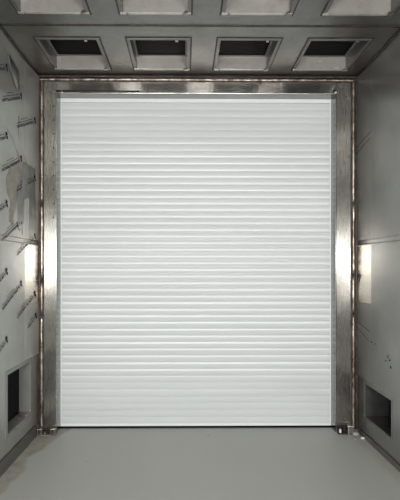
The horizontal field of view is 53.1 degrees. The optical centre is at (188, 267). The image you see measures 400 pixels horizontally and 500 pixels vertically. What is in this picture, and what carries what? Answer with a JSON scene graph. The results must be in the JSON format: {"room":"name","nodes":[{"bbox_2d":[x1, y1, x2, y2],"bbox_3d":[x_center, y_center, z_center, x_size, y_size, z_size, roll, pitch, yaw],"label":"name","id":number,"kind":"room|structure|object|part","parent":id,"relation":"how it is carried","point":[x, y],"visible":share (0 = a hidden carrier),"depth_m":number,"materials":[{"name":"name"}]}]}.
{"room":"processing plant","nodes":[
{"label":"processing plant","id":0,"kind":"room"},
{"bbox_2d":[0,28,38,460],"bbox_3d":[-1.468,-0.138,0.699,0.036,3.575,6.620,0,0,0],"label":"wall","id":1,"kind":"structure","parent":0,"point":[19,83],"depth_m":3.54,"materials":[{"name":"metal"}]},
{"bbox_2d":[5,357,31,439],"bbox_3d":[-1.558,1.135,3.563,0.120,0.560,0.560,0,0,0],"label":"air vent","id":2,"kind":"object","parent":1,"relation":"in","point":[18,380],"visible":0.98,"depth_m":3.73,"materials":[{"name":"metal"}]},
{"bbox_2d":[0,425,36,477],"bbox_3d":[-1.471,1.591,0.666,0.025,0.117,6.555,0,0,0],"label":"baseboard","id":3,"kind":"structure","parent":1,"relation":"attached to","point":[17,450],"depth_m":3.48,"materials":[{"name":"metal"}]},
{"bbox_2d":[0,25,36,73],"bbox_3d":[-1.472,-1.917,0.673,0.026,0.022,6.550,0,0,0],"label":"trim","id":4,"kind":"structure","parent":1,"relation":"attached to","point":[2,29],"depth_m":3.46,"materials":[{"name":"grey metal"}]},
{"bbox_2d":[37,77,39,423],"bbox_3d":[-1.489,-0.177,3.987,0.026,3.455,0.022,0,0,0],"label":"trim","id":5,"kind":"structure","parent":1,"relation":"attached to","point":[38,242],"depth_m":3.98,"materials":[{"name":"grey metal"}]},
{"bbox_2d":[0,412,399,499],"bbox_3d":[0.226,1.680,1.002,4.017,0.060,7.200,0,0,0],"label":"floor","id":6,"kind":"structure","parent":0,"point":[122,463],"depth_m":3.33,"materials":[{"name":"grey paint"}]},
{"bbox_2d":[37,427,56,435],"bbox_3d":[-1.396,1.617,3.954,0.180,0.066,0.060,0,0,0],"label":"bracket","id":7,"kind":"object","parent":6,"relation":"on","point":[44,431],"visible":1,"depth_m":3.94,"materials":[{"name":"metal"}]},
{"bbox_2d":[337,424,354,434],"bbox_3d":[1.566,1.606,3.976,0.155,0.088,0.057,0,0,0],"label":"bracket","id":8,"kind":"object","parent":6,"relation":"on","point":[348,429],"visible":0.98,"depth_m":3.97,"materials":[{"name":"metal"}]},
{"bbox_2d":[0,0,399,76],"bbox_3d":[0.127,-1.927,0.851,3.297,0.019,6.900,0,0,0],"label":"ceiling","id":9,"kind":"structure","parent":0,"point":[206,23],"depth_m":3.24,"materials":[{"name":"metal"}]},
{"bbox_2d":[9,0,91,14],"bbox_3d":[-1.009,-1.976,2.755,0.561,0.159,0.561,0,0,0],"label":"ceiling vent","id":10,"kind":"object","parent":9,"relation":"in","point":[32,7],"visible":1,"depth_m":3.00,"materials":[{"name":"metal"}]},
{"bbox_2d":[32,36,111,70],"bbox_3d":[-1.016,-1.976,3.605,0.561,0.159,0.561,0,0,0],"label":"ceiling vent","id":11,"kind":"object","parent":9,"relation":"in","point":[62,52],"visible":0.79,"depth_m":3.75,"materials":[{"name":"metal"}]},
{"bbox_3d":[-1.016,-2.051,3.605,0.487,0.009,0.487,0,0,0],"label":"dark panel","id":12,"kind":"part","parent":11,"relation":"part of","materials":[{"name":"black metal"}]},
{"bbox_2d":[115,0,192,14],"bbox_3d":[-0.244,-1.976,2.761,0.561,0.159,0.561,0,0,0],"label":"ceiling vent","id":13,"kind":"object","parent":9,"relation":"in","point":[124,7],"visible":1,"depth_m":3.00,"materials":[{"name":"metal"}]},
{"bbox_2d":[125,37,191,70],"bbox_3d":[-0.250,-1.976,3.611,0.561,0.159,0.561,0,0,0],"label":"ceiling vent","id":14,"kind":"object","parent":9,"relation":"in","point":[145,53],"visible":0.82,"depth_m":3.77,"materials":[{"name":"metal"}]},
{"bbox_3d":[-0.250,-2.051,3.611,0.487,0.009,0.487,0,0,0],"label":"dark panel","id":15,"kind":"part","parent":14,"relation":"part of","materials":[{"name":"black metal"}]},
{"bbox_2d":[212,37,283,70],"bbox_3d":[0.515,-1.976,3.617,0.561,0.159,0.561,0,0,0],"label":"ceiling vent","id":16,"kind":"object","parent":9,"relation":"in","point":[231,53],"visible":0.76,"depth_m":3.77,"materials":[{"name":"metal"}]},
{"bbox_3d":[0.515,-2.051,3.617,0.487,0.009,0.487,0,0,0],"label":"dark panel","id":17,"kind":"part","parent":16,"relation":"part of","materials":[{"name":"black metal"}]},
{"bbox_2d":[220,0,299,15],"bbox_3d":[0.522,-1.976,2.767,0.561,0.159,0.561,0,0,0],"label":"ceiling vent","id":18,"kind":"object","parent":9,"relation":"in","point":[228,7],"visible":1,"depth_m":3.01,"materials":[{"name":"metal"}]},
{"bbox_2d":[291,38,374,71],"bbox_3d":[1.281,-1.976,3.623,0.561,0.159,0.561,0,0,0],"label":"ceiling vent","id":19,"kind":"object","parent":9,"relation":"in","point":[317,54],"visible":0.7,"depth_m":3.77,"materials":[{"name":"metal"}]},
{"bbox_3d":[1.281,-2.051,3.623,0.487,0.009,0.487,0,0,0],"label":"dark panel","id":20,"kind":"part","parent":19,"relation":"part of","materials":[{"name":"black metal"}]},
{"bbox_2d":[320,0,399,15],"bbox_3d":[1.287,-1.976,2.773,0.561,0.159,0.561,0,0,0],"label":"ceiling vent","id":21,"kind":"object","parent":9,"relation":"in","point":[332,7],"visible":0.99,"depth_m":3.02,"materials":[{"name":"metal"}]},
{"bbox_2d":[104,77,356,81],"bbox_3d":[0.102,-1.845,4.022,3.297,0.160,0.018,0,0,0],"label":"wall","id":22,"kind":"structure","parent":0,"point":[356,77],"depth_m":4.01,"materials":[{"name":"metal"}]},
{"bbox_2d":[38,80,43,427],"bbox_3d":[-1.463,-0.135,3.986,0.057,3.492,0.036,0,0,29],"label":"trim","id":23,"kind":"structure","parent":22,"relation":"attached to","point":[41,202],"depth_m":3.98,"materials":[{"name":"silver metal"}]},
{"bbox_2d":[44,81,60,431],"bbox_3d":[-1.377,-0.113,4.079,0.126,3.525,0.190,0,0,0],"label":"door frame","id":24,"kind":"structure","parent":22,"relation":"attached to","point":[51,100],"depth_m":3.99,"materials":[{"name":"metal"}]},
{"bbox_2d":[52,89,140,92],"bbox_3d":[-0.909,-1.762,3.981,0.880,0.036,0.023,0,0,0],"label":"metal rod","id":25,"kind":"object","parent":22,"relation":"attached to","point":[53,90],"visible":1,"depth_m":3.97,"materials":[{"name":"metal"}]},
{"bbox_2d":[60,98,330,427],"bbox_3d":[0.083,-0.065,4.136,2.792,3.429,0.024,0,0,0],"label":"door","id":26,"kind":"structure","parent":22,"relation":"in","point":[195,234],"depth_m":4.13,"materials":[{"name":"white metal"}]},
{"bbox_2d":[57,81,335,98],"bbox_3d":[0.083,-1.805,4.093,2.794,0.120,0.185,0,0,0],"label":"trim","id":27,"kind":"structure","parent":22,"relation":"attached to","point":[149,90],"depth_m":4.00,"materials":[{"name":"metal"}]},
{"bbox_2d":[38,74,355,78],"bbox_3d":[0.097,-1.907,3.992,3.167,0.028,0.038,0,0,0],"label":"trim","id":28,"kind":"structure","parent":22,"relation":"attached to","point":[59,75],"depth_m":3.98,"materials":[{"name":"grey metal"}]},
{"bbox_2d":[39,78,355,82],"bbox_3d":[0.096,-1.874,3.997,3.166,0.038,0.028,0,0,0],"label":"trim","id":29,"kind":"structure","parent":22,"relation":"attached to","point":[40,79],"depth_m":3.99,"materials":[{"name":"silver metal"}]},
{"bbox_2d":[331,83,350,431],"bbox_3d":[1.555,-0.113,4.102,0.150,3.525,0.191,0,0,0],"label":"trim","id":30,"kind":"structure","parent":22,"relation":"attached to","point":[341,101],"depth_m":4.01,"materials":[{"name":"metal"}]},
{"bbox_2d":[350,80,354,426],"bbox_3d":[1.659,-0.135,4.011,0.058,3.493,0.036,0,0,-29],"label":"trim","id":31,"kind":"structure","parent":22,"relation":"attached to","point":[352,343],"depth_m":4.00,"materials":[{"name":"silver metal"}]},
{"bbox_2d":[355,78,358,428],"bbox_3d":[1.692,-0.145,4.012,0.030,3.520,0.022,0,0,0],"label":"trim","id":32,"kind":"structure","parent":22,"relation":"attached to","point":[356,241],"depth_m":4.00,"materials":[{"name":"grey metal"}]},
{"bbox_2d":[357,32,399,463],"bbox_3d":[1.724,-0.138,0.724,0.036,3.575,6.620,0,0,0],"label":"wall","id":33,"kind":"structure","parent":0,"point":[378,85],"depth_m":3.58,"materials":[{"name":"metal"}]},
{"bbox_2d":[364,382,391,439],"bbox_3d":[1.836,1.276,3.624,0.255,0.347,0.534,0,0,0],"label":"air vent","id":34,"kind":"object","parent":33,"relation":"in","point":[377,406],"visible":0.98,"depth_m":3.88,"materials":[{"name":"metal"}]},
{"bbox_3d":[1.837,1.436,3.624,0.234,0.004,0.502,0,0,0],"label":"duct sill","id":35,"kind":"part","parent":34,"relation":"part of","materials":[{"name":"metal"}]},
{"bbox_2d":[359,30,399,74],"bbox_3d":[1.728,-1.917,0.699,0.026,0.022,6.550,0,0,0],"label":"trim","id":36,"kind":"structure","parent":33,"relation":"attached to","point":[397,33],"depth_m":3.49,"materials":[{"name":"grey metal"}]},
{"bbox_2d":[360,429,399,471],"bbox_3d":[1.733,1.618,0.691,0.016,0.064,6.555,0,0,0],"label":"baseboard","id":37,"kind":"structure","parent":33,"relation":"attached to","point":[368,438],"depth_m":3.55,"materials":[{"name":"metal"}]}
]}

